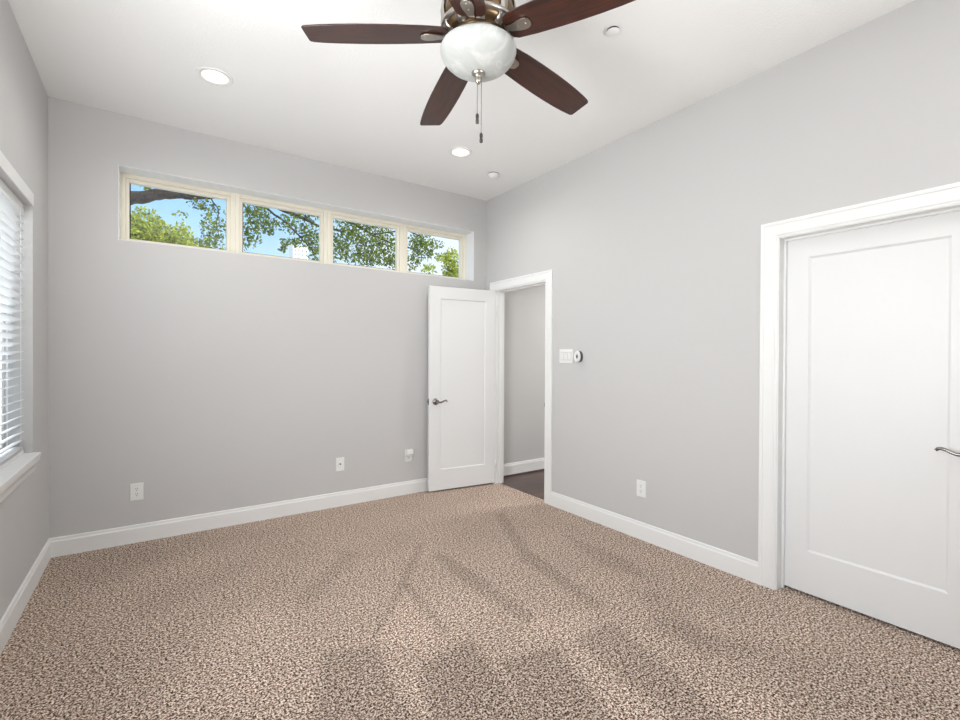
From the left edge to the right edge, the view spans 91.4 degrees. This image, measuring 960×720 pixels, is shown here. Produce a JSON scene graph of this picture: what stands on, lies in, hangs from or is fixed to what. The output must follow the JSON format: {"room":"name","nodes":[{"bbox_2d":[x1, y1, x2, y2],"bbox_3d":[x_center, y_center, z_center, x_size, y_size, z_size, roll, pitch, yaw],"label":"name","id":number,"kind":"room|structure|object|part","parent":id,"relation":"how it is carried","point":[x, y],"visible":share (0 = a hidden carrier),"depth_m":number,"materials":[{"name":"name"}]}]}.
{"room":"empty bedroom","nodes":[
{"label":"empty bedroom","id":0,"kind":"room"},
{"bbox_2d":[0,0,47,619],"bbox_3d":[-1.234,-0.089,0.602,0.180,3.227,5.895,0,0,-35],"label":"wall","id":1,"kind":"structure","parent":0,"point":[23,94],"depth_m":2.66,"materials":[{"name":"grey paint"}]},
{"bbox_2d":[0,150,40,502],"bbox_3d":[-2.107,-0.151,1.902,0.211,1.587,1.830,0,0,-35],"label":"window","id":2,"kind":"structure","parent":1,"relation":"in","point":[12,475],"depth_m":2.41,"materials":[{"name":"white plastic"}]},
{"bbox_3d":[-2.170,-0.168,1.858,0.057,1.417,1.826,0,0,-35],"label":"frame","id":3,"kind":"part","parent":2,"relation":"part of","materials":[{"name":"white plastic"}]},
{"bbox_2d":[0,178,23,469],"bbox_3d":[-2.100,-0.169,1.906,0.057,1.412,1.810,0,0,-35],"label":"window blind","id":4,"kind":"object","parent":2,"relation":"attached to","point":[11,207],"visible":1,"depth_m":2.48,"materials":[{"name":"white paint"}]},
{"bbox_3d":[-2.104,0.528,1.910,0.050,0.018,1.810,0,0,-35],"label":"rail","id":5,"kind":"part","parent":4,"relation":"part of","materials":[{"name":"white paint"}]},
{"bbox_3d":[-2.568,-0.165,2.582,0.057,1.375,0.003,0,0,-35],"label":"ladder cord","id":6,"kind":"part","parent":4,"relation":"part of","materials":[{"name":"white fabric"}]},
{"bbox_3d":[-2.044,-0.910,1.937,0.007,0.068,1.824,0,0,-35],"label":"head trim","id":7,"kind":"part","parent":2,"relation":"part of","materials":[{"name":"white paint"}]},
{"bbox_3d":[-2.087,0.548,1.922,0.154,0.020,1.825,0,0,-35],"label":"sill","id":8,"kind":"part","parent":2,"relation":"part of","materials":[{"name":"white paint"}]},
{"bbox_2d":[0,538,50,654],"bbox_3d":[-1.203,1.262,0.727,0.014,0.131,5.745,0,0,-35],"label":"baseboard","id":9,"kind":"structure","parent":1,"relation":"attached to","point":[11,616],"depth_m":2.44,"materials":[{"name":"white paint"}]},
{"bbox_2d":[48,97,544,537],"bbox_3d":[-0.451,-0.111,4.890,6.383,3.227,0.270,0,0,-35],"label":"wall","id":10,"kind":"structure","parent":0,"point":[209,381],"depth_m":3.67,"materials":[{"name":"grey paint"}]},
{"bbox_2d":[130,483,142,500],"bbox_3d":[-2.452,0.941,3.348,0.078,0.122,0.010,0,0,-35],"label":"wall outlet","id":11,"kind":"object","parent":10,"relation":"attached to","point":[136,489],"visible":1,"depth_m":3.34,"materials":[{"name":"white plastic"}]},
{"bbox_2d":[120,172,234,252],"bbox_3d":[-2.335,-1.106,3.655,0.750,0.523,0.085,0,0,-35],"label":"window","id":12,"kind":"structure","parent":10,"relation":"in","point":[126,180],"depth_m":3.59,"materials":[{"name":"beige plastic"}]},
{"bbox_2d":[49,478,427,557],"bbox_3d":[-1.388,1.242,4.082,3.524,0.131,0.014,0,0,-35],"label":"baseboard","id":13,"kind":"structure","parent":10,"relation":"attached to","point":[112,537],"depth_m":3.64,"materials":[{"name":"white paint"}]},
{"bbox_2d":[235,193,326,262],"bbox_3d":[-1.718,-1.105,4.081,0.750,0.523,0.085,0,0,-35],"label":"window","id":14,"kind":"structure","parent":10,"relation":"in","point":[240,199],"depth_m":4.03,"materials":[{"name":"beige plastic"}]},
{"bbox_2d":[118,165,473,280],"bbox_3d":[-1.342,-1.104,4.196,2.998,0.523,0.156,0,0,-35],"label":"lining","id":15,"kind":"object","parent":10,"relation":"attached to","point":[123,169],"visible":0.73,"depth_m":4.01,"materials":[{"name":"white paint"}]},
{"bbox_2d":[336,457,343,470],"bbox_3d":[-1.246,0.929,4.178,0.075,0.120,0.014,0,0,-35],"label":"cable jack","id":16,"kind":"object","parent":10,"relation":"attached to","point":[339,461],"visible":1,"depth_m":4.18,"materials":[{"name":"white plastic"}]},
{"bbox_2d":[327,210,402,271],"bbox_3d":[-1.101,-1.105,4.507,0.750,0.523,0.085,0,0,-35],"label":"window","id":17,"kind":"structure","parent":10,"relation":"in","point":[398,227],"depth_m":4.49,"materials":[{"name":"beige plastic"}]},
{"bbox_2d":[405,449,411,461],"bbox_3d":[-0.694,0.930,4.562,0.078,0.122,0.010,0,0,-35],"label":"wall outlet","id":18,"kind":"object","parent":10,"relation":"attached to","point":[407,458],"visible":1,"depth_m":4.55,"materials":[{"name":"white plastic"}]},
{"bbox_2d":[406,449,413,455],"bbox_3d":[-0.683,0.898,4.546,0.072,0.060,0.046,0,0,-35],"label":"plug adapter","id":19,"kind":"object","parent":18,"relation":"attached to","point":[410,452],"visible":1,"depth_m":4.53,"materials":[{"name":"white plastic"}]},
{"bbox_2d":[403,224,465,279],"bbox_3d":[-0.485,-1.104,4.933,0.750,0.523,0.085,0,0,-35],"label":"window","id":20,"kind":"structure","parent":10,"relation":"in","point":[407,228],"depth_m":4.93,"materials":[{"name":"beige plastic"}]},
{"bbox_2d":[504,458,543,475],"bbox_3d":[1.194,1.231,5.881,2.548,0.131,0.014,0,0,-35],"label":"baseboard","id":21,"kind":"structure","parent":10,"relation":"attached to","point":[535,464],"depth_m":5.39,"materials":[{"name":"white paint"}]},
{"bbox_2d":[504,469,543,477],"bbox_3d":[1.197,1.301,5.877,2.548,0.020,0.024,0,0,-35],"label":"trim","id":22,"kind":"structure","parent":10,"relation":"attached to","point":[539,469],"depth_m":5.39,"materials":[{"name":"brown wood"}]},
{"bbox_2d":[8,0,913,200],"bbox_3d":[1.280,-1.777,2.475,6.583,0.150,6.245,0,0,-35],"label":"ceiling","id":23,"kind":"structure","parent":0,"point":[360,107],"depth_m":2.77,"materials":[{"name":"white paint"}]},
{"bbox_2d":[196,66,232,86],"bbox_3d":[-1.606,-1.714,2.840,0.196,0.008,0.196,0,0,-35],"label":"recessed light","id":24,"kind":"object","parent":23,"relation":"in","point":[211,75],"visible":1,"depth_m":2.83,"materials":[{"name":"white plastic"}]},
{"bbox_2d":[449,147,471,157],"bbox_3d":[-0.161,-1.713,3.872,0.196,0.008,0.196,0,0,-35],"label":"recessed light","id":25,"kind":"object","parent":23,"relation":"in","point":[459,152],"visible":1,"depth_m":3.87,"materials":[{"name":"white plastic"}]},
{"bbox_2d":[301,0,634,142],"bbox_3d":[0.006,-1.283,1.888,1.273,0.843,1.300,0,0,-35],"label":"ceiling fan","id":26,"kind":"object","parent":23,"relation":"hanging from","point":[476,37],"visible":1,"depth_m":1.79,"materials":[{"name":"brown wood"}]},
{"bbox_3d":[-0.398,-1.257,1.808,0.543,0.006,0.146,-4,10,-6],"label":"blade","id":27,"kind":"part","parent":26,"relation":"part of","materials":[{"name":"brown wood"}]},
{"bbox_3d":[-0.159,-1.284,1.831,0.146,0.052,0.049,-4,10,-6],"label":"blade arm","id":28,"kind":"part","parent":26,"relation":"part of","materials":[{"name":"silver metal"}]},
{"bbox_3d":[-0.162,-1.258,2.225,0.146,0.006,0.551,-10,0,-22],"label":"blade","id":29,"kind":"part","parent":26,"relation":"part of","materials":[{"name":"brown wood"}]},
{"bbox_3d":[-0.033,-1.283,1.703,0.049,0.052,0.146,10,6,12],"label":"blade arm","id":30,"kind":"part","parent":26,"relation":"part of","materials":[{"name":"silver metal"}]},
{"bbox_3d":[-0.091,-1.253,1.465,0.146,0.006,0.551,10,6,12],"label":"blade","id":31,"kind":"part","parent":26,"relation":"part of","materials":[{"name":"brown wood"}]},
{"bbox_3d":[-0.007,-1.183,1.857,0.301,0.096,0.301,0,0,-35],"label":"lamp shade","id":32,"kind":"part","parent":26,"relation":"part of","materials":[{"name":"white glass"}]},
{"bbox_3d":[0.005,-1.017,1.861,0.003,0.227,0.003,0,0,-35],"label":"pull chain","id":33,"kind":"part","parent":26,"relation":"part of","materials":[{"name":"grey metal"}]},
{"bbox_3d":[0.104,-1.284,1.966,0.146,0.052,0.049,5,-12,-41],"label":"blade arm","id":34,"kind":"part","parent":26,"relation":"part of","materials":[{"name":"silver metal"}]},
{"bbox_3d":[0.129,-1.282,1.780,0.146,0.052,0.049,5,-7,33],"label":"blade arm","id":35,"kind":"part","parent":26,"relation":"part of","materials":[{"name":"silver metal"}]},
{"bbox_3d":[0.288,-1.255,2.127,0.551,0.006,0.146,5,-12,-41],"label":"blade","id":36,"kind":"part","parent":26,"relation":"part of","materials":[{"name":"brown wood"}]},
{"bbox_3d":[0.334,-1.252,1.645,0.551,0.006,0.146,5,-7,33],"label":"blade","id":37,"kind":"part","parent":26,"relation":"part of","materials":[{"name":"brown wood"}]},
{"bbox_2d":[488,172,498,178],"bbox_3d":[0.124,-1.699,4.329,0.106,0.038,0.106,0,0,-35],"label":"smoke detector","id":38,"kind":"object","parent":23,"relation":"attached to","point":[493,175],"visible":1,"depth_m":4.30,"materials":[{"name":"grey plastic"}]},
{"bbox_2d":[606,26,619,36],"bbox_3d":[0.687,-1.697,2.421,0.067,0.014,0.067,0,0,-35],"label":"sprinkler cover","id":39,"kind":"object","parent":23,"relation":"attached to","point":[612,31],"visible":1,"depth_m":2.41,"materials":[{"name":"grey plastic"}]},
{"bbox_2d":[0,471,959,719],"bbox_3d":[1.312,1.425,2.557,6.233,0.200,6.095,0,0,-35],"label":"floor","id":40,"kind":"structure","parent":0,"point":[489,601],"depth_m":2.27,"materials":[{"name":"carpet"}]},
{"bbox_2d":[486,0,959,561],"bbox_3d":[1.785,-0.087,2.688,0.110,3.227,5.895,0,0,-35],"label":"wall","id":41,"kind":"structure","parent":0,"point":[650,238],"depth_m":3.07,"materials":[{"name":"grey paint"}]},
{"bbox_2d":[427,286,496,491],"bbox_3d":[-0.161,0.281,4.744,0.766,2.016,0.100,0,0,-28],"label":"door","id":42,"kind":"structure","parent":41,"relation":"in","point":[461,321],"depth_m":4.75,"materials":[{"name":"white paint"}]},
{"bbox_3d":[-0.389,0.411,4.602,0.139,0.066,0.065,0,0,-28],"label":"handle","id":43,"kind":"part","parent":42,"relation":"part of","materials":[{"name":"grey metal"}]},
{"bbox_2d":[490,269,552,504],"bbox_3d":[0.426,0.247,4.655,0.140,2.131,0.956,0,0,-35],"label":"door frame","id":44,"kind":"structure","parent":41,"relation":"attached to","point":[542,278],"depth_m":4.53,"materials":[{"name":"white paint"}]},
{"bbox_2d":[559,349,572,362],"bbox_3d":[0.747,-0.034,4.082,0.014,0.122,0.160,0,0,-35],"label":"light switch","id":45,"kind":"object","parent":41,"relation":"attached to","point":[566,355],"visible":1,"depth_m":4.08,"materials":[{"name":"white plastic"}]},
{"bbox_2d":[574,351,582,361],"bbox_3d":[0.828,-0.029,3.941,0.043,0.095,0.065,0,0,-35],"label":"wall sensor","id":46,"kind":"object","parent":41,"relation":"attached to","point":[578,356],"visible":1,"depth_m":3.92,"materials":[{"name":"grey plastic"}]},
{"bbox_2d":[637,479,645,497],"bbox_3d":[1.185,0.947,3.451,0.010,0.122,0.078,0,0,-35],"label":"wall outlet","id":47,"kind":"object","parent":41,"relation":"attached to","point":[641,485],"visible":1,"depth_m":3.44,"materials":[{"name":"white plastic"}]},
{"bbox_2d":[550,491,757,583],"bbox_3d":[1.685,1.264,2.722,0.014,0.131,5.745,0,0,-35],"label":"baseboard","id":48,"kind":"structure","parent":41,"relation":"attached to","point":[734,564],"depth_m":3.28,"materials":[{"name":"white paint"}]},
{"bbox_2d":[758,182,959,589],"bbox_3d":[1.991,0.271,2.389,0.140,2.125,1.010,0,0,-35],"label":"door frame","id":49,"kind":"structure","parent":41,"relation":"attached to","point":[775,236],"depth_m":2.71,"materials":[{"name":"white paint"}]},
{"bbox_2d":[785,211,959,648],"bbox_3d":[1.995,0.312,2.392,0.100,2.006,0.810,0,0,-35],"label":"door","id":50,"kind":"structure","parent":41,"relation":"in","point":[872,485],"depth_m":2.39,"materials":[{"name":"white paint"}]},
{"bbox_3d":[2.160,0.422,2.123,0.065,0.066,0.144,0,0,-35],"label":"handle","id":51,"kind":"part","parent":50,"relation":"part of","materials":[{"name":"grey metal"}]},
{"label":"outside","id":52,"kind":"structure","parent":0,"visible":0},
{"bbox_3d":[-34.110,1.375,49.376,120.000,0.100,200.000,0,0,-35],"label":"pavement","id":53,"kind":"object","parent":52,"visible":0},
{"bbox_2d":[131,206,204,246],"bbox_3d":[-9.317,-1.306,13.000,3.323,5.942,2.034,0,0,-29],"label":"tree","id":54,"kind":"object","parent":53,"relation":"on","point":[143,231],"visible":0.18,"depth_m":12.94,"materials":[{"name":"green plant"}]},
{"bbox_2d":[131,186,443,270],"bbox_3d":[-4.943,-2.386,7.785,10.349,8.281,3.938,0,0,-24],"label":"shade tree","id":55,"kind":"object","parent":53,"relation":"on","point":[147,196],"visible":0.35,"depth_m":8.62,"materials":[{"name":"green plant"}]},
{"bbox_2d":[288,244,307,258],"bbox_3d":[-45.252,-13.706,116.896,4.000,29.150,4.200,0,0,-35],"label":"tower block","id":56,"kind":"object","parent":53,"relation":"on","point":[301,253],"visible":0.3,"depth_m":115.27,"materials":[{"name":"white concrete"}]},
{"bbox_2d":[421,246,458,276],"bbox_3d":[-0.930,-1.123,16.368,2.539,5.670,1.643,0,0,-35],"label":"tree","id":57,"kind":"object","parent":53,"relation":"on","point":[453,272],"visible":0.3,"depth_m":16.09,"materials":[{"name":"green plant"}]}
]}

